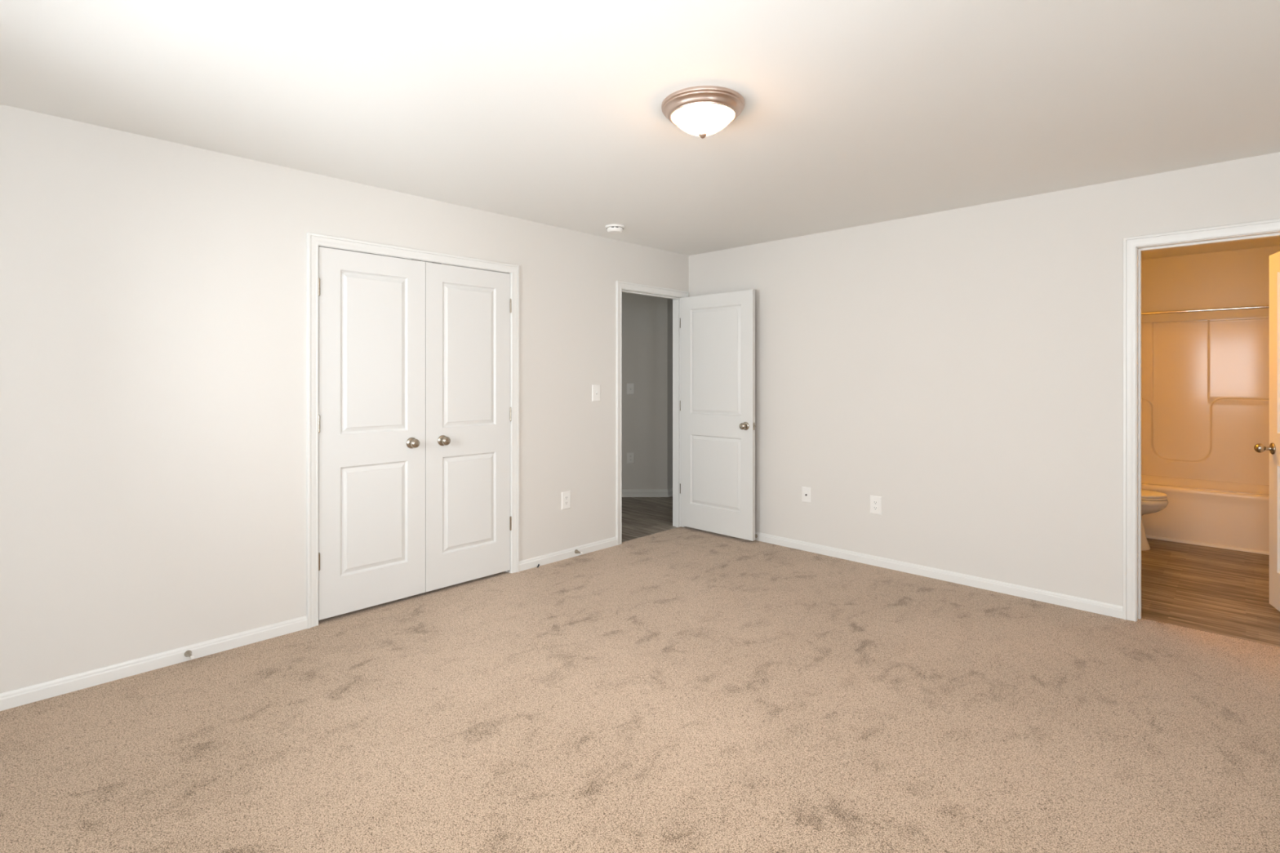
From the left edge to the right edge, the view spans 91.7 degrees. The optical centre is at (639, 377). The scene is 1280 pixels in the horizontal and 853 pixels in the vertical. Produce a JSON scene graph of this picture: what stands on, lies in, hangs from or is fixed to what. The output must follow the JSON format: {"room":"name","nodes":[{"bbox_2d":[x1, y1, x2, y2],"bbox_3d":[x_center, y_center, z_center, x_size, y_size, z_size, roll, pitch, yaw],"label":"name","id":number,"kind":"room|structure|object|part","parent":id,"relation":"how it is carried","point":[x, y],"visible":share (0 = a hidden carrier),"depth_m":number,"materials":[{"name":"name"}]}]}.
{"room":"empty bedroom","nodes":[
{"label":"empty bedroom","id":0,"kind":"room"},
{"bbox_2d":[0,104,688,693],"bbox_3d":[-1.365,0.144,3.844,0.120,2.490,5.070,0,0,44],"label":"wall","id":1,"kind":"structure","parent":0,"point":[153,291],"depth_m":2.94,"materials":[{"name":"white paint"}]},
{"bbox_2d":[0,615,307,711],"bbox_3d":[-2.386,1.312,2.690,0.013,0.079,1.751,0,0,44],"label":"baseboard","id":2,"kind":"structure","parent":1,"relation":"attached to","point":[40,691],"depth_m":2.81,"materials":[{"name":"white paint"}]},
{"bbox_2d":[184,650,194,659],"bbox_3d":[-2.111,1.305,2.915,0.074,0.030,0.030,0,0,44],"label":"door stop","id":3,"kind":"object","parent":2,"relation":"attached to","point":[188,653],"visible":1,"depth_m":2.92,"materials":[{"name":"silver metal"}]},
{"bbox_2d":[318,246,425,620],"bbox_3d":[-1.521,0.302,3.579,0.098,2.030,0.619,0,0,44],"label":"door","id":4,"kind":"structure","parent":1,"relation":"in","point":[371,308],"depth_m":3.57,"materials":[{"name":"white paint"}]},
{"bbox_3d":[-1.351,0.394,3.721,0.052,0.055,0.055,0,0,44],"label":"knob","id":5,"kind":"part","parent":4,"relation":"part of","materials":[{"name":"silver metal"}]},
{"bbox_2d":[306,232,519,628],"bbox_3d":[-1.350,0.302,3.846,0.138,2.153,1.352,0,0,44],"label":"door frame","id":6,"kind":"structure","parent":1,"relation":"attached to","point":[313,240],"depth_m":3.41,"materials":[{"name":"white paint"}]},
{"bbox_2d":[425,262,511,591],"bbox_3d":[-1.088,0.302,4.026,0.098,2.030,0.619,0,0,44],"label":"door","id":7,"kind":"structure","parent":1,"relation":"in","point":[468,411],"depth_m":4.01,"materials":[{"name":"white paint"}]},
{"bbox_3d":[-1.210,0.394,3.866,0.052,0.055,0.055,0,0,44],"label":"knob","id":8,"kind":"part","parent":7,"relation":"part of","materials":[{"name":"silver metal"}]},
{"bbox_2d":[561,490,570,510],"bbox_3d":[-0.546,0.908,4.599,0.009,0.130,0.084,0,0,44],"label":"wall outlet","id":9,"kind":"object","parent":1,"relation":"attached to","point":[566,495],"visible":1,"depth_m":4.60,"materials":[{"name":"white plastic"}]},
{"bbox_2d":[519,536,617,571],"bbox_3d":[-0.514,1.312,4.630,0.013,0.079,0.937,0,0,44],"label":"baseboard","id":10,"kind":"structure","parent":1,"relation":"attached to","point":[554,557],"depth_m":4.58,"materials":[{"name":"white paint"}]},
{"bbox_2d":[574,549,582,554],"bbox_3d":[-0.453,1.303,4.631,0.072,0.030,0.030,0,0,44],"label":"door stop","id":11,"kind":"object","parent":1,"relation":"attached to","point":[576,551],"visible":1,"depth_m":4.63,"materials":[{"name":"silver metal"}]},
{"bbox_2d":[591,384,599,401],"bbox_3d":[-0.334,0.119,4.812,0.018,0.130,0.084,0,0,44],"label":"light switch","id":12,"kind":"object","parent":1,"relation":"attached to","point":[595,388],"visible":1,"depth_m":4.81,"materials":[{"name":"white plastic"}]},
{"bbox_2d":[615,280,688,545],"bbox_3d":[0.080,0.302,5.327,0.138,2.153,0.890,0,0,44],"label":"door frame","id":13,"kind":"structure","parent":1,"relation":"attached to","point":[620,285],"depth_m":5.34,"materials":[{"name":"white paint"}]},
{"bbox_2d":[680,289,755,541],"bbox_3d":[0.636,0.303,5.295,0.812,2.027,0.162,0,0,44],"label":"door","id":14,"kind":"structure","parent":1,"relation":"in","point":[717,401],"depth_m":5.24,"materials":[{"name":"white paint"}]},
{"bbox_3d":[0.834,0.394,5.026,0.055,0.055,0.052,0,0,44],"label":"knob","id":15,"kind":"part","parent":14,"relation":"part of","materials":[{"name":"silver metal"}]},
{"bbox_2d":[0,496,1279,852],"bbox_3d":[0.320,1.369,4.514,7.227,0.060,8.135,0,0,44],"label":"floor","id":16,"kind":"structure","parent":0,"point":[678,690],"depth_m":2.41,"materials":[{"name":"beige carpet"}]},
{"bbox_2d":[1141,489,1168,550],"bbox_3d":[3.797,0.968,5.067,0.777,0.762,0.490,0,0,44],"label":"toilet","id":17,"kind":"object","parent":16,"relation":"on","point":[1152,502],"visible":0.2,"depth_m":4.79,"materials":[{"name":"white ceramic"}]},
{"bbox_3d":[3.896,0.935,4.970,0.484,0.016,0.364,0,0,44],"label":"seat","id":18,"kind":"part","parent":17,"relation":"part of","materials":[{"name":"white plastic"}]},
{"bbox_3d":[3.890,0.915,4.977,0.506,0.020,0.368,0,0,44],"label":"lid","id":19,"kind":"part","parent":17,"relation":"part of","materials":[{"name":"white plastic"}]},
{"bbox_2d":[1141,316,1269,555],"bbox_3d":[4.606,0.421,5.388,1.517,1.856,0.720,0,0,44],"label":"shower","id":20,"kind":"object","parent":16,"relation":"on","point":[1205,384],"visible":0.58,"depth_m":5.38,"materials":[{"name":"beige plastic"}]},
{"bbox_2d":[1141,474,1269,551],"bbox_3d":[4.605,1.125,5.387,1.517,0.448,0.716,0,0,44],"label":"tub","id":21,"kind":"object","parent":20,"relation":"in","point":[1233,514],"depth_m":5.01,"materials":[{"name":"beige plastic"}]},
{"bbox_2d":[0,0,1279,255],"bbox_3d":[0.225,-1.151,2.309,4.540,0.100,5.070,0,0,44],"label":"ceiling","id":22,"kind":"structure","parent":0,"point":[855,113],"depth_m":2.38,"materials":[{"name":"white paint"}]},
{"bbox_2d":[605,224,624,234],"bbox_3d":[-0.182,-1.079,4.534,0.143,0.044,0.143,0,0,44],"label":"smoke detector","id":23,"kind":"object","parent":22,"relation":"attached to","point":[611,228],"visible":1,"depth_m":4.49,"materials":[{"name":"white plastic"}]},
{"bbox_2d":[661,85,744,138],"bbox_3d":[0.253,-1.033,2.508,0.335,0.136,0.335,0,0,44],"label":"ceiling light","id":24,"kind":"object","parent":22,"relation":"attached to","point":[701,111],"visible":1,"depth_m":2.42,"materials":[{"name":"white glass"}]},
{"bbox_3d":[0.253,-1.017,2.508,0.249,0.077,0.249,0,0,44],"label":"lamp shade","id":25,"kind":"part","parent":24,"relation":"part of","materials":[{"name":"white glass"}]},
{"bbox_2d":[622,292,667,488],"bbox_3d":[-0.927,0.144,7.071,2.475,2.490,0.100,0,0,-1],"label":"wall","id":26,"kind":"structure","parent":0,"point":[644,317],"depth_m":7.04,"materials":[{"name":"white paint"}]},
{"bbox_2d":[626,382,634,394],"bbox_3d":[-0.107,0.127,7.027,0.082,0.126,0.018,0,0,-1],"label":"light switch","id":27,"kind":"object","parent":26,"relation":"attached to","point":[630,386],"visible":1,"depth_m":7.03,"materials":[{"name":"white plastic"}]},
{"bbox_2d":[626,452,634,463],"bbox_3d":[-0.105,0.911,7.031,0.082,0.126,0.009,0,0,-1],"label":"wall outlet","id":28,"kind":"object","parent":26,"relation":"attached to","point":[630,455],"visible":1,"depth_m":7.03,"materials":[{"name":"white plastic"}]},
{"bbox_2d":[622,488,672,497],"bbox_3d":[-0.174,1.307,7.274,3.951,0.084,0.816,0,0,-20],"label":"baseboard","id":29,"kind":"structure","parent":26,"relation":"attached to","point":[625,492],"depth_m":7.03,"materials":[{"name":"white paint"}]},
{"bbox_2d":[667,298,672,488],"bbox_3d":[1.268,0.144,7.418,1.057,2.490,1.870,0,0,44],"label":"wall","id":30,"kind":"structure","parent":0,"point":[669,300],"depth_m":7.07,"materials":[{"name":"white paint"}]},
{"bbox_2d":[688,151,1279,606],"bbox_3d":[2.027,0.144,4.175,4.540,2.490,0.120,0,0,44],"label":"wall","id":31,"kind":"structure","parent":0,"point":[959,369],"depth_m":4.00,"materials":[{"name":"white paint"}]},
{"bbox_2d":[801,486,811,502],"bbox_3d":[1.282,0.906,4.800,0.078,0.118,0.017,0,0,44],"label":"cable plate","id":32,"kind":"object","parent":31,"relation":"attached to","point":[806,491],"visible":1,"depth_m":4.80,"materials":[{"name":"white plastic"}]},
{"bbox_2d":[870,495,881,515],"bbox_3d":[1.677,0.909,4.424,0.084,0.130,0.009,0,0,44],"label":"wall outlet","id":33,"kind":"object","parent":31,"relation":"attached to","point":[875,501],"visible":1,"depth_m":4.42,"materials":[{"name":"white plastic"}]},
{"bbox_2d":[755,531,1123,618],"bbox_3d":[1.558,1.312,4.536,3.124,0.079,0.013,0,0,44],"label":"baseboard","id":34,"kind":"structure","parent":31,"relation":"attached to","point":[1075,602],"depth_m":4.04,"materials":[{"name":"white paint"}]},
{"bbox_2d":[1123,218,1279,622],"bbox_3d":[3.024,0.302,3.200,0.841,2.153,0.138,0,0,44],"label":"door frame","id":35,"kind":"structure","parent":31,"relation":"attached to","point":[1131,243],"depth_m":3.42,"materials":[{"name":"white paint"}]},
{"bbox_2d":[1253,251,1279,611],"bbox_3d":[3.511,0.303,3.299,0.199,2.027,0.724,0,0,28],"label":"door","id":36,"kind":"structure","parent":31,"relation":"in","point":[1273,448],"depth_m":3.57,"materials":[{"name":"white paint"}]},
{"bbox_3d":[3.598,0.409,3.594,0.070,0.053,0.053,0,0,28],"label":"knob","id":37,"kind":"part","parent":36,"relation":"part of","materials":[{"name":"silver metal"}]},
{"bbox_2d":[1141,245,1279,323],"bbox_3d":[4.892,0.144,5.684,1.525,2.490,0.100,0,0,44],"label":"wall","id":38,"kind":"structure","parent":0,"point":[1236,277],"depth_m":5.50,"materials":[{"name":"white paint"}]},
{"bbox_2d":[1141,235,1279,259],"bbox_3d":[3.862,-1.151,4.618,1.725,0.100,3.065,0,0,44],"label":"ceiling","id":39,"kind":"structure","parent":0,"point":[1273,241],"depth_m":5.28,"materials":[{"name":"white paint"}]},
{"bbox_3d":[3.278,0.144,5.182,0.100,2.490,3.065,0,0,44],"label":"wall","id":40,"kind":"structure","parent":0,"visible":0},
{"bbox_2d":[1141,305,1269,315],"bbox_3d":[4.381,-0.541,5.155,1.525,0.060,0.060,0,0,44],"label":"shower rod","id":41,"kind":"object","parent":40,"relation":"attached to","point":[1260,306],"visible":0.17,"depth_m":4.99,"materials":[{"name":"silver metal"}]},
{"bbox_3d":[4.116,-0.541,5.412,0.778,0.025,0.025,0,0,44],"label":"rod","id":42,"kind":"part","parent":41,"relation":"part of","materials":[{"name":"silver metal"}]},
{"bbox_3d":[4.661,-0.541,4.886,0.737,0.023,0.023,0,0,44],"label":"rod","id":43,"kind":"part","parent":41,"relation":"part of","materials":[{"name":"silver metal"}]}
]}

